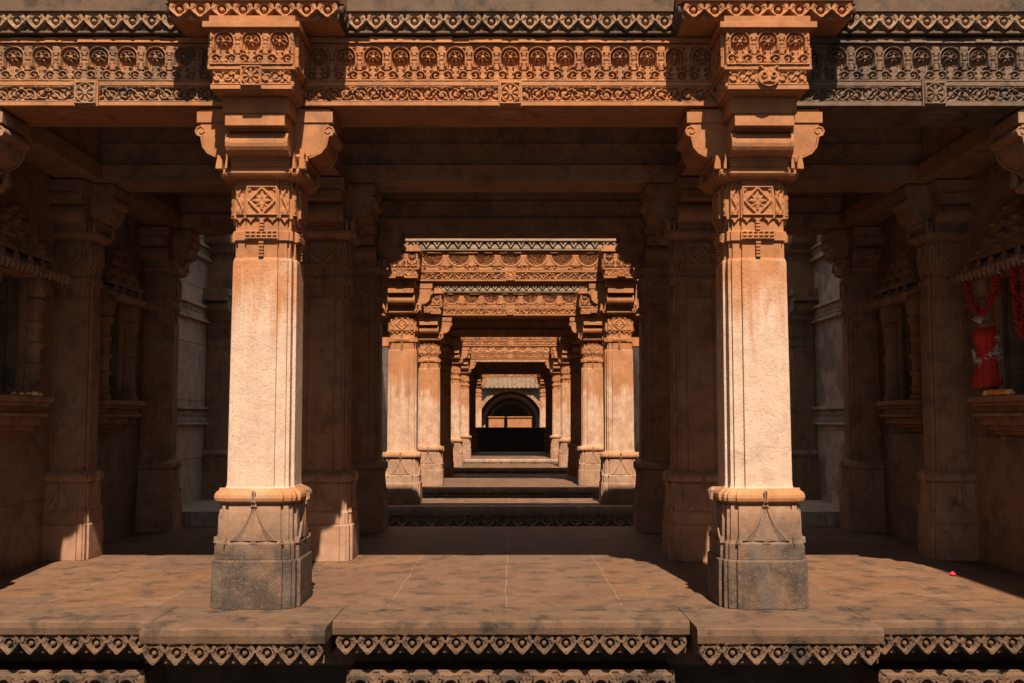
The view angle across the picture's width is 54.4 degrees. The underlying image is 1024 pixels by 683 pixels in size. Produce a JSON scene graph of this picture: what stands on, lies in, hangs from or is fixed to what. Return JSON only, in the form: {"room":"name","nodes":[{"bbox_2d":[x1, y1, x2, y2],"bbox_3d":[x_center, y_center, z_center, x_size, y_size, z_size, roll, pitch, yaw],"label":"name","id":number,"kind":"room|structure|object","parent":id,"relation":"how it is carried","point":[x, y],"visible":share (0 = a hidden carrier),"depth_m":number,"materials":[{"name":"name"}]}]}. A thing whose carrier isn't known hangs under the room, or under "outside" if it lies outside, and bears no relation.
{"room":"stepwell","nodes":[
{"label":"stepwell","id":0,"kind":"room"},
{"bbox_2d":[0,161,388,572],"bbox_3d":[-3.657,1.768,20.921,0.700,8.900,50.000,0,-4,0],"label":"wall","id":1,"kind":"structure","parent":0,"point":[24,458],"depth_m":7.92,"materials":[{"name":"stone"}]},
{"bbox_2d":[0,198,69,434],"bbox_3d":[-3.357,-0.159,6.427,0.583,1.515,0.940,0,-4,0],"label":"wall niche","id":2,"kind":"object","parent":1,"relation":"attached to","point":[22,256],"visible":1,"depth_m":6.61,"materials":[{"name":"brown stone"}]},
{"bbox_2d":[0,394,53,434],"bbox_3d":[-3.208,0.471,6.378,0.180,0.250,0.800,0,-4,0],"label":"shelf","id":3,"kind":"object","parent":2,"relation":"attached to","point":[18,413],"depth_m":6.43,"materials":[{"name":"brown stone"}]},
{"bbox_2d":[0,0,181,37],"bbox_3d":[-2.655,-1.799,5.557,1.685,0.242,0.262,0,-4,0],"label":"crown molding","id":4,"kind":"structure","parent":1,"relation":"attached to","point":[18,18],"depth_m":5.44,"materials":[{"name":"beige stone"}]},
{"bbox_2d":[98,245,156,431],"bbox_3d":[-3.359,-0.024,8.162,0.583,1.515,0.880,0,-4,0],"label":"wall niche","id":5,"kind":"object","parent":1,"relation":"attached to","point":[120,288],"visible":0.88,"depth_m":8.15,"materials":[{"name":"brown stone"}]},
{"bbox_2d":[98,400,145,431],"bbox_3d":[-3.211,0.606,8.113,0.180,0.250,0.740,0,-4,0],"label":"shelf","id":6,"kind":"object","parent":5,"relation":"attached to","point":[113,415],"depth_m":8.01,"materials":[{"name":"brown stone"}]},
{"bbox_2d":[177,406,208,424],"bbox_3d":[-3.297,0.804,10.791,0.055,0.190,2.950,0,-4,0],"label":"trim","id":7,"kind":"structure","parent":1,"relation":"attached to","point":[186,415],"depth_m":10.22,"materials":[{"name":"stone"}]},
{"bbox_2d":[178,297,210,323],"bbox_3d":[-3.297,-0.277,10.875,0.055,0.180,2.950,0,-4,0],"label":"trim","id":8,"kind":"structure","parent":1,"relation":"attached to","point":[191,309],"depth_m":10.28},
{"bbox_2d":[181,500,220,525],"bbox_3d":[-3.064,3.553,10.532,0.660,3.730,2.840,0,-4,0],"label":"trim","id":9,"kind":"structure","parent":1,"relation":"attached to","point":[201,512],"depth_m":9.26,"materials":[{"name":"stone"}]},
{"bbox_2d":[201,235,234,499],"bbox_3d":[-3.214,0.212,10.962,0.770,2.999,0.730,0,-4,0],"label":"wall pillar","id":10,"kind":"structure","parent":9,"relation":"on","point":[217,296],"depth_m":10.76,"materials":[{"name":"stone"}]},
{"bbox_2d":[196,241,211,261],"bbox_3d":[-3.297,-0.935,10.926,0.055,0.160,2.950,0,-4,0],"label":"trim","id":11,"kind":"structure","parent":1,"relation":"attached to","point":[203,254],"depth_m":10.65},
{"bbox_2d":[404,239,616,250],"bbox_3d":[-0.016,-1.193,12.509,6.560,0.134,0.262,0,-4,0],"label":"crown molding","id":12,"kind":"structure","parent":1,"relation":"attached to","point":[424,244],"depth_m":12.41,"materials":[{"name":"grey stone"}]},
{"bbox_2d":[433,285,587,292],"bbox_3d":[-0.021,-0.871,16.556,6.560,0.134,0.262,0,-4,0],"label":"crown molding","id":13,"kind":"structure","parent":1,"relation":"attached to","point":[445,288],"depth_m":16.46,"materials":[{"name":"grey stone"}]},
{"bbox_2d":[405,238,502,238],"bbox_3d":[-0.017,-1.488,12.950,7.000,0.753,0.710,0,-4,0],"label":"ceiling","id":14,"kind":"structure","parent":0,"point":[405,238],"depth_m":12.58,"materials":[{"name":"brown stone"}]},
{"bbox_2d":[422,474,598,486],"bbox_3d":[-0.024,2.653,17.858,6.600,0.350,3.780,0,-4,0],"label":"floor","id":15,"kind":"structure","parent":0,"point":[456,480],"depth_m":17.61,"materials":[{"name":"stone"}]},
{"bbox_2d":[418,289,452,485],"bbox_3d":[-1.371,0.770,16.478,0.770,3.192,0.850,0,-4,0],"label":"stone pillar","id":16,"kind":"structure","parent":15,"relation":"on","point":[433,326],"depth_m":16.34,"materials":[{"name":"orange stone"}]},
{"bbox_2d":[442,292,578,317],"bbox_3d":[-0.024,-0.612,16.653,2.265,0.406,0.430,0,-4,0],"label":"lintel","id":17,"kind":"object","parent":16,"relation":"on","point":[471,304],"visible":1,"depth_m":16.48,"materials":[{"name":"orange stone"}]},
{"bbox_2d":[440,336,461,475],"bbox_3d":[-1.375,1.253,19.460,0.770,2.690,0.730,0,-4,0],"label":"stone pillar","id":18,"kind":"structure","parent":15,"relation":"on","point":[451,344],"depth_m":19.30,"materials":[{"name":"brown stone"}]},
{"bbox_2d":[381,318,639,336],"bbox_3d":[-0.025,-0.299,19.582,6.560,0.405,0.360,0,-4,0],"label":"beam","id":19,"kind":"structure","parent":18,"relation":"on","point":[462,327],"depth_m":19.43,"materials":[{"name":"brown stone"}]},
{"bbox_2d":[422,487,598,497],"bbox_3d":[-0.021,2.428,15.938,6.560,0.198,0.094,0,-4,0],"label":"floor edge slab","id":20,"kind":"object","parent":15,"relation":"attached to","point":[427,492],"visible":0.34,"depth_m":15.91,"materials":[{"name":"stone"}]},
{"bbox_2d":[560,336,580,475],"bbox_3d":[1.325,1.254,19.463,0.770,2.690,0.730,0,-4,0],"label":"stone pillar","id":21,"kind":"structure","parent":15,"relation":"on","point":[569,344],"depth_m":19.31,"materials":[{"name":"brown stone"}]},
{"bbox_2d":[568,289,603,485],"bbox_3d":[1.329,0.770,16.482,0.770,3.192,0.850,0,-4,0],"label":"stone pillar","id":22,"kind":"structure","parent":15,"relation":"on","point":[587,326],"depth_m":16.34,"materials":[{"name":"orange stone"}]},
{"bbox_2d":[388,498,632,525],"bbox_3d":[-0.016,2.184,12.473,6.600,0.350,1.090,0,-4,0],"label":"floor","id":23,"kind":"structure","parent":0,"point":[425,501],"depth_m":12.37,"materials":[{"name":"stone"}]},
{"bbox_2d":[382,246,434,503],"bbox_3d":[-1.366,0.428,12.432,0.770,3.146,0.850,0,-4,0],"label":"stone pillar","id":24,"kind":"structure","parent":23,"relation":"on","point":[405,296],"depth_m":12.29,"materials":[{"name":"orange stone"}]},
{"bbox_2d":[420,251,600,284],"bbox_3d":[-0.019,-0.934,12.606,2.265,0.406,0.430,0,-4,0],"label":"lintel","id":25,"kind":"object","parent":24,"relation":"on","point":[438,267],"visible":0.99,"depth_m":12.43,"materials":[{"name":"orange stone"}]},
{"bbox_2d":[388,505,632,525],"bbox_3d":[-0.016,2.088,11.892,6.560,0.248,0.094,0,-4,0],"label":"floor edge slab","id":26,"kind":"object","parent":23,"relation":"attached to","point":[518,515],"visible":0.39,"depth_m":11.87,"materials":[{"name":"stone"}]},
{"bbox_2d":[586,246,639,503],"bbox_3d":[1.334,0.428,12.436,0.770,3.146,0.850,0,-4,0],"label":"stone pillar","id":27,"kind":"structure","parent":23,"relation":"on","point":[615,296],"depth_m":12.29,"materials":[{"name":"orange stone"}]},
{"bbox_2d":[100,127,920,127],"bbox_3d":[-0.010,-2.018,7.574,7.000,0.980,3.870,0,-4,0],"label":"ceiling","id":28,"kind":"structure","parent":0,"point":[100,127],"depth_m":7.23,"materials":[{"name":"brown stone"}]},
{"bbox_2d":[481,388,539,401],"bbox_3d":[-0.061,5.137,46.492,7.200,6.150,0.500,0,-4,0],"label":"wall","id":29,"kind":"structure","parent":0,"point":[485,391],"depth_m":46.46,"materials":[{"name":"grey stone"}]},
{"bbox_2d":[476,427,545,451],"bbox_3d":[-0.047,5.240,35.831,6.560,4.290,0.340,0,-4,0],"label":"wall","id":30,"kind":"structure","parent":0,"point":[489,439],"depth_m":35.83,"materials":[{"name":"stone"}]},
{"bbox_2d":[482,388,539,426],"bbox_3d":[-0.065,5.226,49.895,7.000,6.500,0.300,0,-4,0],"label":"arch","id":31,"kind":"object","parent":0,"point":[509,410],"depth_m":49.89,"materials":[{"name":"stone"}]},
{"bbox_2d":[483,377,538,387],"bbox_3d":[-0.061,1.642,46.493,7.200,1.080,1.040,0,-4,0],"label":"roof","id":32,"kind":"structure","parent":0,"point":[492,382],"depth_m":46.03,"materials":[{"name":"grey stone"}]},
{"bbox_2d":[471,452,550,458],"bbox_3d":[-0.040,3.652,30.494,6.600,0.350,6.030,0,-4,0],"label":"floor","id":33,"kind":"structure","parent":0,"point":[474,455],"depth_m":30.06,"materials":[{"name":"stone"}]},
{"bbox_2d":[460,347,476,458],"bbox_3d":[-1.387,1.678,27.992,0.770,3.198,0.850,0,-4,0],"label":"stone pillar","id":34,"kind":"structure","parent":33,"relation":"on","point":[469,364],"depth_m":27.86,"materials":[{"name":"orange stone"}]},
{"bbox_2d":[470,347,550,358],"bbox_3d":[-0.039,0.299,28.167,2.265,0.406,0.429,0,-4,0],"label":"lintel","id":35,"kind":"object","parent":34,"relation":"attached to","point":[476,352],"visible":0.93,"depth_m":27.99,"materials":[{"name":"orange stone"}]},
{"bbox_2d":[469,371,481,451],"bbox_3d":[-1.394,2.347,33.317,0.770,2.690,0.730,0,-4,0],"label":"stone pillar","id":36,"kind":"structure","parent":33,"relation":"on","point":[474,377],"depth_m":33.15,"materials":[{"name":"brown stone"}]},
{"bbox_2d":[418,362,549,373],"bbox_3d":[-0.044,0.894,33.431,6.560,0.405,0.400,0,-4,0],"label":"beam","id":37,"kind":"structure","parent":36,"relation":"on","point":[481,367],"depth_m":33.26,"materials":[{"name":"brown stone"}]},
{"bbox_2d":[463,459,557,463],"bbox_3d":[-0.036,3.339,27.452,6.560,0.198,0.094,0,-4,0],"label":"floor edge slab","id":38,"kind":"object","parent":33,"relation":"attached to","point":[465,461],"visible":0.23,"depth_m":27.43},
{"bbox_2d":[539,371,552,451],"bbox_3d":[1.306,2.347,33.320,0.770,2.690,0.730,0,-4,0],"label":"stone pillar","id":39,"kind":"structure","parent":33,"relation":"on","point":[547,378],"depth_m":33.15,"materials":[{"name":"brown stone"}]},
{"bbox_2d":[545,347,560,458],"bbox_3d":[1.313,1.678,27.996,0.770,3.198,0.850,0,-4,0],"label":"stone pillar","id":40,"kind":"structure","parent":33,"relation":"on","point":[551,364],"depth_m":27.86,"materials":[{"name":"orange stone"}]},
{"bbox_2d":[463,464,558,466],"bbox_3d":[-0.031,3.112,23.565,6.600,0.350,1.730,0,-4,0],"label":"floor","id":41,"kind":"structure","parent":0,"point":[464,465],"depth_m":23.60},
{"bbox_2d":[451,337,469,466],"bbox_3d":[-1.380,1.305,23.207,0.770,3.198,0.850,0,-4,0],"label":"stone pillar","id":42,"kind":"structure","parent":41,"relation":"on","point":[462,353],"depth_m":23.09,"materials":[{"name":"orange stone"}]},
{"bbox_2d":[382,337,417,346],"bbox_3d":[-2.395,-0.078,23.393,1.830,0.405,0.400,0,-4,0],"label":"beam","id":43,"kind":"structure","parent":42,"relation":"on","point":[385,342],"depth_m":23.18,"materials":[{"name":"orange stone"}]},
{"bbox_2d":[462,337,558,346],"bbox_3d":[-0.033,-0.073,23.382,2.265,0.406,0.429,0,-4,0],"label":"lintel","id":44,"kind":"object","parent":42,"relation":"attached to","point":[467,341],"visible":0.53,"depth_m":23.20,"materials":[{"name":"orange stone"}]},
{"bbox_2d":[454,467,566,473],"bbox_3d":[-0.030,2.966,22.666,6.560,0.198,0.094,0,-4,0],"label":"floor edge slab","id":45,"kind":"object","parent":41,"relation":"attached to","point":[457,470],"visible":0.24,"depth_m":22.64,"materials":[{"name":"stone"}]},
{"bbox_2d":[552,337,570,466],"bbox_3d":[1.320,1.306,23.210,0.770,3.198,0.850,0,-4,0],"label":"stone pillar","id":46,"kind":"structure","parent":41,"relation":"on","point":[560,355],"depth_m":23.09,"materials":[{"name":"orange stone"}]},
{"bbox_2d":[632,337,638,346],"bbox_3d":[2.335,-0.077,23.400,1.830,0.405,0.400,0,-4,0],"label":"beam","id":47,"kind":"structure","parent":46,"relation":"on","point":[636,339],"depth_m":23.20,"materials":[{"name":"orange stone"}]},
{"bbox_2d":[476,359,545,361],"bbox_3d":[-0.053,0.832,40.984,7.000,0.520,1.350,0,-4,0],"label":"beam","id":48,"kind":"structure","parent":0,"point":[477,360],"depth_m":40.43,"materials":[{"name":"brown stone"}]},
{"bbox_2d":[165,665,857,682],"bbox_3d":[-0.009,3.498,7.050,7.200,3.300,3.800,0,-4,0],"label":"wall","id":49,"kind":"structure","parent":0,"point":[179,673],"depth_m":5.28,"materials":[{"name":"stone"}]},
{"bbox_2d":[0,661,165,682],"bbox_3d":[-2.672,1.806,5.155,1.670,0.302,0.494,0,-4,0],"label":"crown molding","id":50,"kind":"structure","parent":49,"relation":"attached to","point":[10,671],"depth_m":4.97,"materials":[{"name":"stone"}]},
{"bbox_2d":[346,661,674,682],"bbox_3d":[-0.007,1.807,5.158,1.640,0.302,0.495,0,-4,0],"label":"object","id":51,"kind":"structure","parent":49,"relation":"attached to","point":[360,671],"depth_m":4.97,"materials":[{"name":"stone"}]},
{"bbox_2d":[857,661,1023,682],"bbox_3d":[2.663,1.807,5.162,1.660,0.302,0.494,0,-4,0],"label":"crown molding","id":52,"kind":"structure","parent":49,"relation":"attached to","point":[882,671],"depth_m":4.98,"materials":[{"name":"stone"}]},
{"bbox_2d":[0,526,1023,664],"bbox_3d":[-0.010,1.706,7.229,7.000,0.300,3.960,0,-4,0],"label":"floor","id":53,"kind":"structure","parent":0,"point":[397,566],"depth_m":6.20,"materials":[{"name":"stone"}]},
{"bbox_2d":[0,109,30,193],"bbox_3d":[-3.167,0.073,5.517,0.770,2.690,0.730,0,-4,0],"label":"wall pillar","id":54,"kind":"structure","parent":53,"relation":"on","point":[14,133],"depth_m":5.65,"materials":[{"name":"brown stone"}]},
{"bbox_2d":[22,127,102,180],"bbox_3d":[-3.098,-1.410,6.530,0.300,0.405,1.330,0,-4,0],"label":"beam","id":55,"kind":"structure","parent":54,"relation":"on","point":[60,152],"depth_m":6.74,"materials":[{"name":"brown stone"}]},
{"bbox_2d":[0,37,222,126],"bbox_3d":[-2.430,-1.461,5.647,1.715,0.430,0.430,0,-4,0],"label":"lintel","id":56,"kind":"object","parent":54,"relation":"on","point":[47,81],"visible":0.92,"depth_m":5.47,"materials":[{"name":"orange stone"}]},
{"bbox_2d":[41,179,128,560],"bbox_3d":[-3.179,0.208,7.252,0.616,2.690,0.584,0,-4,0],"label":"wall pillar","id":57,"kind":"structure","parent":53,"relation":"on","point":[84,214],"depth_m":7.12,"materials":[{"name":"brown stone"}]},
{"bbox_2d":[0,607,176,654],"bbox_3d":[-2.639,1.472,5.066,1.735,0.168,0.382,0,-4,0],"label":"floor edge slab","id":58,"kind":"object","parent":53,"relation":"attached to","point":[29,630],"visible":0.93,"depth_m":4.90,"materials":[{"name":"stone"}]},
{"bbox_2d":[135,226,200,532],"bbox_3d":[-3.182,0.343,8.986,0.616,2.690,0.584,0,-4,0],"label":"wall pillar","id":59,"kind":"structure","parent":53,"relation":"on","point":[166,252],"depth_m":8.86,"materials":[{"name":"brown stone"}]},
{"bbox_2d":[125,192,181,226],"bbox_3d":[-3.101,-1.277,8.240,0.300,0.405,1.380,0,-4,0],"label":"beam","id":60,"kind":"structure","parent":59,"relation":"on","point":[147,208],"depth_m":8.43,"materials":[{"name":"brown stone"}]},
{"bbox_2d":[139,607,343,665],"bbox_3d":[-1.327,1.470,4.983,0.880,0.178,0.553,0,-4,0],"label":"floor edge slab","id":61,"kind":"object","parent":53,"relation":"attached to","point":[198,635],"visible":1,"depth_m":4.73,"materials":[{"name":"stone"}]},
{"bbox_2d":[195,16,343,609],"bbox_3d":[-1.357,-0.131,5.475,0.770,3.090,0.850,0,-4,0],"label":"stone pillar","id":62,"kind":"structure","parent":53,"relation":"on","point":[270,147],"depth_m":5.33,"materials":[{"name":"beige stone"}]},
{"bbox_2d":[166,0,350,37],"bbox_3d":[-1.357,-1.796,5.439,0.939,0.234,0.460,0,-4,0],"label":"cornice block","id":63,"kind":"object","parent":62,"relation":"on","point":[318,18],"visible":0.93,"depth_m":5.24,"materials":[{"name":"orange stone"}]},
{"bbox_2d":[313,151,343,176],"bbox_3d":[-1.358,-1.410,6.532,0.300,0.405,1.330,0,-4,0],"label":"beam","id":64,"kind":"structure","parent":62,"relation":"on","point":[337,170],"depth_m":6.98,"materials":[{"name":"brown stone"}]},
{"bbox_2d":[304,37,716,126],"bbox_3d":[-0.010,-1.461,5.651,2.265,0.430,0.430,0,-4,0],"label":"lintel","id":65,"kind":"object","parent":62,"relation":"on","point":[372,81],"visible":1,"depth_m":5.48,"materials":[{"name":"orange stone"}]},
{"bbox_2d":[347,0,674,37],"bbox_3d":[-0.007,-1.799,5.560,1.790,0.242,0.262,0,-4,0],"label":"crown molding","id":66,"kind":"structure","parent":65,"relation":"on","point":[367,18],"depth_m":5.44,"materials":[{"name":"beige stone"}]},
{"bbox_2d":[301,177,381,561],"bbox_3d":[-1.359,0.208,7.254,0.770,2.690,0.730,0,-4,0],"label":"stone pillar","id":67,"kind":"structure","parent":53,"relation":"on","point":[338,210],"depth_m":7.08,"materials":[{"name":"brown stone"}]},
{"bbox_2d":[56,128,233,191],"bbox_3d":[-2.329,-1.345,7.373,1.940,0.405,0.360,0,-4,0],"label":"beam","id":68,"kind":"structure","parent":67,"relation":"on","point":[132,159],"depth_m":7.23,"materials":[{"name":"brown stone"}]},
{"bbox_2d":[340,128,681,191],"bbox_3d":[-0.009,-1.344,7.377,2.700,0.405,0.360,0,-4,0],"label":"beam","id":69,"kind":"structure","parent":67,"relation":"on","point":[390,159],"depth_m":7.23,"materials":[{"name":"brown stone"}]},
{"bbox_2d":[351,225,406,532],"bbox_3d":[-1.362,0.343,8.989,0.770,2.690,0.730,0,-4,0],"label":"stone pillar","id":70,"kind":"structure","parent":53,"relation":"on","point":[373,257],"depth_m":8.83,"materials":[{"name":"brown stone"}]},
{"bbox_2d":[144,192,235,234],"bbox_3d":[-2.332,-1.210,9.108,1.940,0.405,0.360,0,-4,0],"label":"beam","id":71,"kind":"structure","parent":70,"relation":"on","point":[203,213],"depth_m":8.96,"materials":[{"name":"brown stone"}]},
{"bbox_2d":[377,192,644,238],"bbox_3d":[-0.012,-1.174,9.109,2.700,0.405,0.360,0,-4,0],"label":"beam","id":72,"kind":"structure","parent":70,"relation":"on","point":[505,215],"depth_m":8.96,"materials":[{"name":"brown stone"}]},
{"bbox_2d":[332,607,689,654],"bbox_3d":[-0.004,1.472,5.070,1.755,0.168,0.383,0,-4,0],"label":"floor edge slab","id":73,"kind":"object","parent":53,"relation":"attached to","point":[359,629],"visible":1,"depth_m":4.91,"materials":[{"name":"stone"}]},
{"bbox_2d":[615,225,669,532],"bbox_3d":[1.338,0.344,8.992,0.770,2.690,0.730,0,-4,0],"label":"stone pillar","id":74,"kind":"structure","parent":53,"relation":"on","point":[642,250],"depth_m":8.83,"materials":[{"name":"brown stone"}]},
{"bbox_2d":[639,177,717,561],"bbox_3d":[1.341,0.209,7.257,0.770,2.690,0.730,0,-4,0],"label":"stone pillar","id":75,"kind":"structure","parent":53,"relation":"on","point":[680,210],"depth_m":7.09,"materials":[{"name":"brown stone"}]},
{"bbox_2d":[785,128,964,192],"bbox_3d":[2.311,-1.344,7.380,1.940,0.405,0.360,0,-4,0],"label":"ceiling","id":76,"kind":"structure","parent":75,"relation":"on","point":[887,160],"depth_m":7.23,"materials":[{"name":"brown stone"}]},
{"bbox_2d":[676,16,824,609],"bbox_3d":[1.333,-0.130,5.478,0.770,3.090,0.850,0,-4,0],"label":"stone pillar","id":77,"kind":"structure","parent":53,"relation":"on","point":[755,142],"depth_m":5.33,"materials":[{"name":"orange stone"}]},
{"bbox_2d":[677,152,706,176],"bbox_3d":[1.342,-1.410,6.536,0.300,0.405,1.330,0,-4,0],"label":"beam","id":78,"kind":"structure","parent":77,"relation":"on","point":[683,170],"depth_m":6.99,"materials":[{"name":"brown stone"}]},
{"bbox_2d":[671,0,855,37],"bbox_3d":[1.343,-1.796,5.442,0.939,0.234,0.460,0,-4,0],"label":"cornice block","id":79,"kind":"object","parent":77,"relation":"on","point":[691,18],"visible":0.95,"depth_m":5.24,"materials":[{"name":"orange stone"}]},
{"bbox_2d":[678,607,883,665],"bbox_3d":[1.321,1.470,4.986,0.885,0.178,0.554,0,-4,0],"label":"floor edge slab","id":80,"kind":"object","parent":53,"relation":"attached to","point":[824,635],"visible":1,"depth_m":4.74,"materials":[{"name":"stone"}]},
{"bbox_2d":[820,227,885,532],"bbox_3d":[3.158,0.344,8.995,0.616,2.690,0.584,0,-4,0],"label":"wall pillar","id":81,"kind":"structure","parent":53,"relation":"on","point":[855,252],"depth_m":8.86,"materials":[{"name":"brown stone"}]},
{"bbox_2d":[784,192,876,234],"bbox_3d":[2.308,-1.209,9.114,1.940,0.405,0.360,0,-4,0],"label":"beam","id":82,"kind":"structure","parent":81,"relation":"on","point":[810,213],"depth_m":8.97,"materials":[{"name":"brown stone"}]},
{"bbox_2d":[839,192,895,226],"bbox_3d":[3.079,-1.276,8.248,0.300,0.405,1.380,0,-4,0],"label":"beam","id":83,"kind":"structure","parent":81,"relation":"on","point":[859,209],"depth_m":8.44,"materials":[{"name":"brown stone"}]},
{"bbox_2d":[892,180,978,560],"bbox_3d":[3.161,0.209,7.260,0.616,2.690,0.584,0,-4,0],"label":"wall pillar","id":84,"kind":"structure","parent":53,"relation":"on","point":[936,215],"depth_m":7.13,"materials":[{"name":"brown stone"}]},
{"bbox_2d":[847,607,1023,654],"bbox_3d":[2.631,1.472,5.074,1.725,0.168,0.380,0,-4,0],"label":"floor edge slab","id":85,"kind":"object","parent":53,"relation":"attached to","point":[992,630],"visible":0.93,"depth_m":4.91,"materials":[{"name":"stone"}]},
{"bbox_2d":[989,109,1023,194],"bbox_3d":[3.153,0.074,5.525,0.770,2.690,0.730,0,-4,0],"label":"wall pillar","id":86,"kind":"structure","parent":53,"relation":"on","point":[1008,134],"depth_m":5.65,"materials":[{"name":"brown stone"}]},
{"bbox_2d":[797,37,1023,126],"bbox_3d":[2.413,-1.461,5.654,1.720,0.430,0.430,0,-4,0],"label":"lintel","id":87,"kind":"object","parent":86,"relation":"on","point":[878,81],"visible":0.94,"depth_m":5.48,"materials":[{"name":"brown stone"}]},
{"bbox_2d":[918,127,998,180],"bbox_3d":[3.082,-1.409,6.538,0.300,0.405,1.330,0,-4,0],"label":"beam","id":88,"kind":"structure","parent":86,"relation":"on","point":[948,153],"depth_m":6.75,"materials":[{"name":"brown stone"}]},
{"bbox_2d":[603,161,1023,573],"bbox_3d":[3.603,1.769,20.931,0.700,8.900,50.000,0,-4,0],"label":"wall","id":89,"kind":"structure","parent":0,"point":[997,459],"depth_m":8.01,"materials":[{"name":"stone"}]},
{"bbox_2d":[809,242,824,262],"bbox_3d":[3.268,-0.934,10.935,0.055,0.160,2.950,0,-4,0],"label":"trim","id":90,"kind":"structure","parent":89,"relation":"attached to","point":[817,254],"depth_m":10.65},
{"bbox_2d":[799,500,839,525],"bbox_3d":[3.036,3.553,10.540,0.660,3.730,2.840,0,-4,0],"label":"trim","id":91,"kind":"structure","parent":89,"relation":"attached to","point":[813,512],"depth_m":9.27,"materials":[{"name":"stone"}]},
{"bbox_2d":[784,235,819,499],"bbox_3d":[3.186,0.212,10.971,0.770,2.999,0.730,0,-4,0],"label":"wall pillar","id":92,"kind":"structure","parent":91,"relation":"on","point":[802,296],"depth_m":10.77,"materials":[{"name":"stone"}]},
{"bbox_2d":[810,297,842,323],"bbox_3d":[3.268,-0.277,10.883,0.055,0.180,2.950,0,-4,0],"label":"trim","id":93,"kind":"structure","parent":89,"relation":"attached to","point":[830,309],"depth_m":10.29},
{"bbox_2d":[812,406,843,424],"bbox_3d":[3.268,0.805,10.799,0.055,0.190,2.950,0,-4,0],"label":"trim","id":94,"kind":"structure","parent":89,"relation":"attached to","point":[824,415],"depth_m":10.23,"materials":[{"name":"stone"}]},
{"bbox_2d":[864,245,922,431],"bbox_3d":[3.338,-0.024,8.171,0.583,1.515,0.880,0,-4,0],"label":"wall niche","id":95,"kind":"object","parent":89,"relation":"attached to","point":[900,288],"visible":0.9,"depth_m":8.16,"materials":[{"name":"brown stone"}]},
{"bbox_2d":[875,400,922,431],"bbox_3d":[3.189,0.607,8.122,0.180,0.250,0.740,0,-4,0],"label":"shelf","id":96,"kind":"object","parent":95,"relation":"attached to","point":[903,415],"depth_m":8.02,"materials":[{"name":"brown stone"}]},
{"bbox_2d":[839,0,1023,37],"bbox_3d":[2.640,-1.799,5.564,1.685,0.242,0.262,0,-4,0],"label":"crown molding","id":97,"kind":"structure","parent":89,"relation":"attached to","point":[873,18],"depth_m":5.45,"materials":[{"name":"beige stone"}]},
{"bbox_2d":[951,198,1023,434],"bbox_3d":[3.340,-0.159,6.436,0.583,1.515,0.940,0,-4,0],"label":"wall niche","id":98,"kind":"object","parent":89,"relation":"attached to","point":[1002,246],"visible":0.91,"depth_m":6.51,"materials":[{"name":"brown stone"}]},
{"bbox_2d":[960,270,1000,316],"bbox_3d":[3.100,-0.331,6.601,0.090,0.339,0.573,0,-4,1],"label":"flower garland","id":99,"kind":"object","parent":98,"relation":"hanging from","point":[980,312],"visible":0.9,"depth_m":6.55,"materials":[{"name":"red plant"}]},
{"bbox_2d":[971,316,1005,386],"bbox_3d":[3.214,0.068,6.723,0.214,0.488,0.217,0,-4,0],"label":"statue","id":100,"kind":"object","parent":98,"relation":"attached to","point":[985,340],"visible":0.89,"depth_m":6.66,"materials":[{"name":"fabric"}]},
{"bbox_2d":[967,394,1023,434],"bbox_3d":[3.192,0.472,6.387,0.180,0.250,0.800,0,-4,0],"label":"shelf","id":101,"kind":"object","parent":98,"relation":"attached to","point":[1003,414],"depth_m":6.41,"materials":[{"name":"brown stone"}]},
{"bbox_2d":[1006,389,1014,394],"bbox_3d":[3.122,0.317,6.238,0.058,0.037,0.056,0,-4,0],"label":"marigold","id":102,"kind":"object","parent":98,"relation":"on","point":[1009,391],"visible":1,"depth_m":6.22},
{"bbox_2d":[1009,259,1023,336],"bbox_3d":[3.109,-0.283,6.089,0.068,0.519,0.259,0,-4,0],"label":"flower garland","id":103,"kind":"object","parent":98,"relation":"hanging from","point":[1016,309],"visible":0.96,"depth_m":6.12,"materials":[{"name":"red plant"}]},
{"bbox_3d":[-0.053,4.431,40.513,6.600,0.350,1.730,0,-4,0],"label":"floor","id":104,"kind":"structure","parent":0,"visible":0},
{"bbox_2d":[475,374,486,426],"bbox_3d":[-1.403,2.624,40.156,0.770,3.198,0.850,0,-4,0],"label":"stone pillar","id":105,"kind":"structure","parent":104,"relation":"on","point":[482,380],"depth_m":40.06,"materials":[{"name":"orange stone"}]},
{"bbox_2d":[483,374,538,376],"bbox_3d":[-0.055,1.246,40.331,2.265,0.406,0.428,0,-4,0],"label":"lintel","id":106,"kind":"object","parent":105,"relation":"attached to","point":[484,375],"visible":0.43,"depth_m":40.15,"materials":[{"name":"orange stone"}]},
{"bbox_2d":[534,374,545,426],"bbox_3d":[1.298,2.624,40.159,0.770,3.198,0.850,0,-4,0],"label":"stone pillar","id":107,"kind":"structure","parent":104,"relation":"on","point":[538,380],"depth_m":40.05,"materials":[{"name":"orange stone"}]},
{"bbox_3d":[-0.030,6.460,22.567,7.800,0.200,54.000,0,-4,0],"label":"floor","id":108,"kind":"structure","parent":0,"visible":0},
{"bbox_2d":[488,417,504,426],"bbox_3d":[-0.710,5.771,45.288,0.760,4.700,0.500,0,-4,0],"label":"stone block","id":109,"kind":"object","parent":108,"relation":"on","point":[493,421],"visible":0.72,"depth_m":45.25,"materials":[{"name":"orange stone"}]},
{"bbox_2d":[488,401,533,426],"bbox_3d":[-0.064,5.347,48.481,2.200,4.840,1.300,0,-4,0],"label":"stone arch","id":110,"kind":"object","parent":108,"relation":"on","point":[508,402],"visible":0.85,"depth_m":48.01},
{"bbox_2d":[507,417,531,426],"bbox_3d":[0.341,5.771,45.289,1.160,4.700,0.500,0,-4,0],"label":"stone block","id":111,"kind":"object","parent":108,"relation":"on","point":[511,421],"visible":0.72,"depth_m":45.25,"materials":[{"name":"orange stone"}]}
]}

